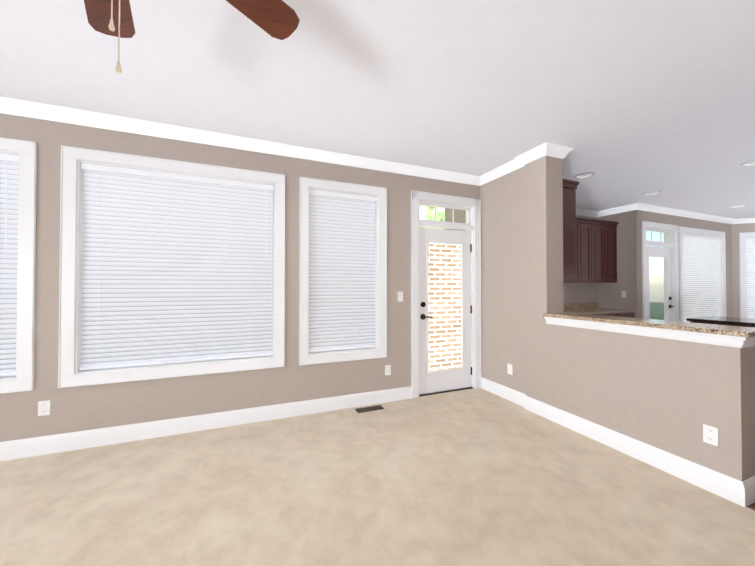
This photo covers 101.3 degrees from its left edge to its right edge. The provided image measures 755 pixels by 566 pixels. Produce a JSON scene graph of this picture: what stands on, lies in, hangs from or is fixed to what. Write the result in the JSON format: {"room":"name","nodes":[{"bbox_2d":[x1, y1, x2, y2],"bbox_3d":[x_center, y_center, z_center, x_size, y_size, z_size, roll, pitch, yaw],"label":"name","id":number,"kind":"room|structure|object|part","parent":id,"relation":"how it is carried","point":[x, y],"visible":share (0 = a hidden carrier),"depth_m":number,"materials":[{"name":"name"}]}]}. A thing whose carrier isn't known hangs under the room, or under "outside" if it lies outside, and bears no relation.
{"room":"living room","nodes":[
{"label":"living room","id":0,"kind":"room"},
{"bbox_2d":[0,113,479,441],"bbox_3d":[-1.876,-0.020,2.838,6.900,2.740,0.150,0,-1,-22],"label":"wall","id":1,"kind":"structure","parent":0,"point":[83,408],"depth_m":2.85,"materials":[{"name":"paint"}]},
{"bbox_2d":[0,137,36,393],"bbox_3d":[-3.504,-0.138,2.157,1.726,1.936,0.163,0,-1,-22],"label":"window","id":2,"kind":"structure","parent":1,"relation":"in","point":[24,379],"depth_m":2.40,"materials":[{"name":"white"}]},
{"bbox_3d":[-3.501,-0.143,2.149,1.512,1.712,0.060,0,-1,-22],"label":"window trim blind rail","id":3,"kind":"part","parent":2,"relation":"part of","materials":[{"name":"white plastic"}]},
{"bbox_3d":[-3.500,-0.128,2.148,1.504,1.667,0.027,0,-1,-22],"label":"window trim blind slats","id":4,"kind":"part","parent":2,"relation":"part of","materials":[{"name":"white plastic"}]},
{"bbox_2d":[38,400,49,415],"bbox_3d":[-2.625,0.986,2.438,0.072,0.116,0.007,0,-1,-22],"label":"electrical outlet","id":5,"kind":"object","parent":1,"relation":"attached to","point":[43,408],"visible":1,"depth_m":2.44,"materials":[{"name":"white plastic"}]},
{"bbox_2d":[58,145,284,387],"bbox_3d":[-1.761,-0.130,2.863,1.726,1.936,0.163,0,-1,-22],"label":"window","id":6,"kind":"structure","parent":1,"relation":"in","point":[67,375],"depth_m":2.78,"materials":[{"name":"white"}]},
{"bbox_3d":[-1.758,-0.135,2.855,1.512,1.712,0.060,0,-1,-22],"label":"window trim blind rail","id":7,"kind":"part","parent":6,"relation":"part of","materials":[{"name":"white plastic"}]},
{"bbox_3d":[-1.758,-0.120,2.853,1.504,1.667,0.027,0,-1,-22],"label":"window blind slats","id":8,"kind":"part","parent":6,"relation":"part of","materials":[{"name":"white plastic"}]},
{"bbox_2d":[266,189,266,258],"bbox_3d":[-1.106,-0.590,3.084,0.007,0.700,0.013,0,-1,-22],"label":"tilt wand","id":9,"kind":"object","parent":6,"relation":"hanging from","point":[266,223],"visible":0.95,"depth_m":3.08,"materials":[{"name":"white plastic"}]},
{"bbox_2d":[299,177,386,365],"bbox_3d":[-0.376,-0.123,3.424,0.976,1.936,0.163,0,-1,-22],"label":"window","id":10,"kind":"structure","parent":1,"relation":"in","point":[305,184],"depth_m":3.39,"materials":[{"name":"white"}]},
{"bbox_3d":[-0.372,-0.113,3.414,0.754,1.667,0.027,0,-1,-22],"label":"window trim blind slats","id":11,"kind":"part","parent":10,"relation":"part of","materials":[{"name":"white plastic"}]},
{"bbox_3d":[-0.372,-0.128,3.416,0.762,1.712,0.060,0,-1,-22],"label":"window blind rail","id":12,"kind":"part","parent":10,"relation":"part of","materials":[{"name":"white plastic"}]},
{"bbox_2d":[371,200,371,261],"bbox_3d":[-0.068,-0.585,3.504,0.007,0.700,0.013,0,-1,-22],"label":"blind wand","id":13,"kind":"object","parent":10,"relation":"hanging from","point":[371,230],"visible":0.95,"depth_m":3.50,"materials":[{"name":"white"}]},
{"bbox_2d":[0,377,754,506],"bbox_3d":[2.332,1.275,2.423,14.100,0.140,5.050,0,-1,-22],"label":"baseboard","id":14,"kind":"structure","parent":1,"relation":"attached to","point":[33,446],"depth_m":2.64,"materials":[{"name":"white wood"}]},
{"bbox_2d":[0,96,754,223],"bbox_3d":[2.332,-1.345,2.453,14.100,0.098,5.050,0,-1,-22],"label":"crown molding","id":15,"kind":"structure","parent":1,"relation":"attached to","point":[23,108],"depth_m":3.11,"materials":[{"name":"white wood"}]},
{"bbox_2d":[385,365,390,374],"bbox_3d":[0.119,0.999,3.549,0.072,0.116,0.007,0,-1,-22],"label":"electrical outlet","id":16,"kind":"object","parent":1,"relation":"attached to","point":[387,369],"visible":1,"depth_m":3.55,"materials":[{"name":"white plastic"}]},
{"bbox_2d":[397,292,402,301],"bbox_3d":[0.267,0.159,3.618,0.072,0.116,0.008,0,-1,-22],"label":"light switch","id":17,"kind":"object","parent":1,"relation":"attached to","point":[400,296],"visible":1,"depth_m":3.61,"materials":[{"name":"white plastic"}]},
{"bbox_2d":[422,206,467,222],"bbox_3d":[0.849,-0.866,3.925,0.734,0.177,0.006,0,-1,-22],"label":"glass","id":18,"kind":"object","parent":1,"relation":"attached to","point":[446,214],"visible":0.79,"depth_m":3.94,"materials":[{"name":"clear glass"}]},
{"bbox_2d":[411,190,480,398],"bbox_3d":[0.847,0.134,3.918,1.016,2.458,0.168,0,-1,-22],"label":"door frame","id":19,"kind":"structure","parent":1,"relation":"attached to","point":[442,380],"depth_m":3.89,"materials":[{"name":"white wood"}]},
{"bbox_2d":[420,243,471,374],"bbox_3d":[0.883,0.342,3.885,0.769,1.704,0.084,0,-1,-22],"label":"glass","id":20,"kind":"object","parent":1,"relation":"attached to","point":[445,306],"depth_m":3.91,"materials":[{"name":"clear glass"}]},
{"bbox_3d":[0.887,0.342,3.875,0.769,1.704,0.063,0,-1,-22],"label":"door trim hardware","id":21,"kind":"part","parent":20,"relation":"part of","materials":[{"name":"clear glass"}]},
{"bbox_2d":[0,388,754,565],"bbox_3d":[-1.052,1.375,0.701,6.935,0.100,4.800,0,-1,-22],"label":"floor","id":22,"kind":"structure","parent":0,"point":[475,477],"depth_m":1.92,"materials":[{"name":"carpet"}]},
{"bbox_2d":[355,405,383,412],"bbox_3d":[-0.084,1.353,3.326,0.300,0.007,0.110,0,-1,-22],"label":"floor air vent","id":23,"kind":"object","parent":22,"relation":"on","point":[368,409],"visible":1,"depth_m":3.31,"materials":[{"name":"grey metal"}]},
{"bbox_2d":[419,387,472,396],"bbox_3d":[0.841,1.356,3.919,0.830,0.014,0.135,0,-1,-22],"label":"threshold","id":24,"kind":"object","parent":22,"relation":"on","point":[445,391],"visible":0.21,"depth_m":3.85,"materials":[{"name":"grey metal"}]},
{"bbox_2d":[0,0,754,218],"bbox_3d":[2.369,-1.454,2.497,14.600,0.120,5.500,0,-1,-22],"label":"ceiling","id":25,"kind":"structure","parent":0,"point":[629,102],"depth_m":2.14,"materials":[{"name":"paint"}]},
{"bbox_2d":[84,0,299,73],"bbox_3d":[-0.805,-1.009,0.797,1.257,0.810,1.278,0,-1,-22],"label":"fan","id":26,"kind":"object","parent":25,"relation":"hanging from","point":[279,19],"visible":1,"depth_m":1.24,"materials":[{"name":"brown wood"}]},
{"bbox_3d":[-1.018,-1.077,1.156,0.217,0.037,0.455,0,-1,-22],"label":"blade","id":27,"kind":"part","parent":26,"relation":"part of","materials":[{"name":"brown wood"}]},
{"bbox_3d":[-0.775,-0.901,0.905,0.015,0.327,0.015,0,-1,-22],"label":"chain","id":28,"kind":"part","parent":26,"relation":"part of","materials":[{"name":"beige metal"}]},
{"bbox_3d":[-0.743,-0.834,0.892,0.015,0.462,0.015,0,-1,-22],"label":"chain","id":29,"kind":"part","parent":26,"relation":"part of","materials":[{"name":"beige metal"}]},
{"bbox_3d":[-0.500,-1.077,1.147,0.431,0.037,0.320,0,-1,-22],"label":"blade","id":30,"kind":"part","parent":26,"relation":"part of","materials":[{"name":"brown wood"}]},
{"bbox_2d":[575,172,593,178],"bbox_3d":[2.641,-1.409,3.955,0.212,0.085,0.212,0,-1,-22],"label":"recessed light","id":31,"kind":"object","parent":25,"relation":"in","point":[591,173],"visible":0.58,"depth_m":3.94,"materials":[{"name":"white"}]},
{"bbox_2d":[643,191,661,194],"bbox_3d":[4.172,-1.401,4.704,0.212,0.085,0.212,0,-1,-22],"label":"recessed light","id":32,"kind":"object","parent":25,"relation":"in","point":[652,194],"visible":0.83,"depth_m":4.70,"materials":[{"name":"white"}]},
{"bbox_2d":[741,160,754,165],"bbox_3d":[4.318,-1.414,3.544,0.212,0.085,0.212,0,-1,-22],"label":"recessed light","id":33,"kind":"object","parent":25,"relation":"in","point":[744,164],"visible":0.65,"depth_m":3.59,"materials":[{"name":"white"}]},
{"bbox_2d":[563,215,597,302],"bbox_3d":[2.797,0.010,5.431,3.290,2.740,0.150,0,-1,-22],"label":"wall","id":34,"kind":"structure","parent":0,"point":[580,292],"depth_m":5.74,"materials":[{"name":"paint"}]},
{"bbox_2d":[563,302,597,309],"bbox_3d":[2.761,0.412,5.317,3.120,0.105,0.014,0,-1,-22],"label":"backsplash","id":35,"kind":"structure","parent":34,"relation":"attached to","point":[566,306],"depth_m":5.67,"materials":[{"name":"beige stone"}]},
{"bbox_2d":[579,219,582,282],"bbox_3d":[3.142,-0.541,5.304,0.466,1.060,0.344,0,-1,-22],"label":"upper cabinet","id":36,"kind":"object","parent":34,"relation":"attached to","point":[580,220],"depth_m":5.25,"materials":[{"name":"brown wood"}]},
{"bbox_2d":[583,219,594,282],"bbox_3d":[3.463,-0.540,5.434,0.466,1.060,0.344,0,-1,-22],"label":"upper cabinet","id":37,"kind":"object","parent":34,"relation":"attached to","point":[589,250],"depth_m":5.32,"materials":[{"name":"brown wood"}]},
{"bbox_2d":[595,219,606,282],"bbox_3d":[3.786,-0.538,5.565,0.466,1.060,0.344,0,-1,-22],"label":"upper cabinet","id":38,"kind":"object","parent":34,"relation":"attached to","point":[600,228],"depth_m":5.44,"materials":[{"name":"brown wood"}]},
{"bbox_2d":[607,223,618,282],"bbox_3d":[4.080,-0.537,5.684,0.407,1.060,0.344,0,-1,-22],"label":"upper cabinet","id":39,"kind":"object","parent":34,"relation":"attached to","point":[611,227],"depth_m":5.55,"materials":[{"name":"brown wood"}]},
{"bbox_2d":[445,156,754,480],"bbox_3d":[1.722,-0.013,3.383,0.240,2.740,3.140,0,-1,-22],"label":"wall","id":40,"kind":"structure","parent":0,"point":[671,396],"depth_m":2.82,"materials":[{"name":"paint"}]},
{"bbox_2d":[507,364,512,374],"bbox_3d":[1.534,0.999,3.586,0.007,0.116,0.072,0,-1,-22],"label":"electrical outlet","id":41,"kind":"object","parent":40,"relation":"attached to","point":[510,368],"visible":1,"depth_m":3.58,"materials":[{"name":"white plastic"}]},
{"bbox_2d":[563,183,578,282],"bbox_3d":[1.949,-0.550,3.651,0.344,1.080,0.574,0,-1,-22],"label":"upper cabinet","id":42,"kind":"object","parent":40,"relation":"attached to","point":[570,221],"depth_m":3.41,"materials":[{"name":"brown wood"}]},
{"bbox_2d":[544,317,754,347],"bbox_3d":[2.068,0.364,2.524,0.310,0.075,1.365,0,-1,-22],"label":"cap","id":43,"kind":"object","parent":40,"relation":"on","point":[720,340],"visible":0.65,"depth_m":2.21,"materials":[{"name":"white wood"}]},
{"bbox_2d":[543,312,754,336],"bbox_3d":[2.072,0.311,2.515,0.350,0.030,1.385,0,-1,-22],"label":"countertop","id":44,"kind":"structure","parent":43,"relation":"on","point":[740,331],"depth_m":2.24,"materials":[{"name":"beige stone"}]},
{"bbox_2d":[703,424,718,446],"bbox_3d":[2.146,0.980,1.995,0.007,0.116,0.072,0,-1,-22],"label":"electrical outlet","id":45,"kind":"object","parent":40,"relation":"attached to","point":[710,435],"visible":1,"depth_m":1.99,"materials":[{"name":"white plastic"}]},
{"bbox_2d":[597,210,641,317],"bbox_3d":[4.403,0.013,5.650,0.150,2.740,0.650,0,-1,-22],"label":"wall","id":46,"kind":"structure","parent":0,"point":[609,295],"depth_m":5.50,"materials":[{"name":"paint"}]},
{"bbox_2d":[626,210,732,320],"bbox_3d":[5.956,0.017,6.009,3.300,2.740,0.150,0,-1,-22],"label":"wall","id":47,"kind":"structure","parent":0,"point":[726,228],"depth_m":5.94,"materials":[{"name":"paint"}]},
{"bbox_2d":[649,257,665,317],"bbox_3d":[5.075,0.318,5.625,0.558,1.590,0.006,0,-1,-22],"label":"glass","id":48,"kind":"object","parent":47,"relation":"attached to","point":[657,287],"visible":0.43,"depth_m":5.64,"materials":[{"name":"clear glass"}]},
{"bbox_2d":[642,221,678,320],"bbox_3d":[5.074,0.154,5.629,1.076,2.458,0.168,0,-1,-22],"label":"door frame","id":49,"kind":"structure","parent":47,"relation":"attached to","point":[645,224],"depth_m":5.71,"materials":[{"name":"white wood"}]},
{"bbox_2d":[679,226,725,321],"bbox_3d":[6.410,-0.091,6.170,1.656,1.936,0.163,0,-1,-22],"label":"window","id":50,"kind":"structure","parent":47,"relation":"in","point":[682,229],"depth_m":6.18,"materials":[{"name":"white"}]},
{"bbox_3d":[6.413,-0.081,6.161,1.434,1.667,0.027,0,-1,-22],"label":"window blind slats","id":51,"kind":"part","parent":50,"relation":"part of","materials":[{"name":"white plastic"}]},
{"bbox_3d":[6.413,-0.096,6.163,1.442,1.712,0.060,0,-1,-22],"label":"blind rail on the window trim","id":52,"kind":"part","parent":50,"relation":"part of","materials":[{"name":"white plastic"}]},
{"bbox_2d":[731,223,754,317],"bbox_3d":[7.992,0.022,6.449,1.049,2.740,0.150,0,-1,22],"label":"wall","id":53,"kind":"structure","parent":0,"point":[737,229],"depth_m":6.54,"materials":[{"name":"paint"}]},
{"bbox_2d":[739,232,754,317],"bbox_3d":[7.981,-0.088,6.422,0.745,1.936,0.146,0,-1,22],"label":"window","id":54,"kind":"structure","parent":53,"relation":"in","point":[742,264],"depth_m":6.48,"materials":[{"name":"white wood"}]},
{"bbox_3d":[5.470,1.416,4.042,7.665,0.096,4.900,0,-1,-22],"label":"floor","id":55,"kind":"structure","parent":0,"visible":0},
{"bbox_2d":[599,314,618,315],"bbox_3d":[3.596,0.939,5.325,0.642,0.880,0.614,0,-1,-22],"label":"base cabinet","id":56,"kind":"object","parent":55,"relation":"on","point":[599,314],"depth_m":5.10,"materials":[{"name":"brown wood"}]},
{"bbox_2d":[619,314,634,317],"bbox_3d":[4.050,0.941,5.509,0.581,0.880,0.614,0,-1,-22],"label":"base cabinet","id":57,"kind":"object","parent":55,"relation":"on","point":[620,315],"depth_m":5.26,"materials":[{"name":"brown wood"}]},
{"bbox_2d":[564,306,634,313],"bbox_3d":[2.877,0.478,5.029,3.120,0.035,0.634,0,-1,-22],"label":"countertop","id":58,"kind":"structure","parent":57,"relation":"on","point":[590,309],"depth_m":5.21,"materials":[{"name":"stone"}]},
{"bbox_2d":[686,316,754,327],"bbox_3d":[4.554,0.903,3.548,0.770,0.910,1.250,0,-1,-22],"label":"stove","id":59,"kind":"object","parent":55,"relation":"on","point":[735,321],"visible":0.08,"depth_m":3.79,"materials":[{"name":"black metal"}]},
{"label":"outside","id":60,"kind":"structure","parent":0,"visible":0},
{"bbox_2d":[4,302,707,364],"bbox_3d":[4.014,1.639,-0.272,70.000,0.050,70.000,0,-1,-22],"label":"ground","id":61,"kind":"structure","parent":60,"point":[654,309],"depth_m":18.63,"materials":[{"name":"green"}]},
{"bbox_2d":[419,205,444,228],"bbox_3d":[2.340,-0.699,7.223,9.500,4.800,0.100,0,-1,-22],"label":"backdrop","id":62,"kind":"object","parent":61,"relation":"on","point":[439,211],"depth_m":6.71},
{"bbox_3d":[7.981,-0.093,6.423,0.423,1.712,0.408,0,-1,-22],"label":"blind rail","id":63,"kind":"object","parent":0,"visible":0},
{"bbox_2d":[746,240,754,318],"bbox_3d":[7.980,-0.078,6.421,0.523,1.667,0.027,0,-1,22],"label":"window blind slats","id":64,"kind":"object","parent":63,"relation":"hanging from","point":[750,270],"visible":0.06,"depth_m":6.49,"materials":[{"name":"white plastic"}]}
]}

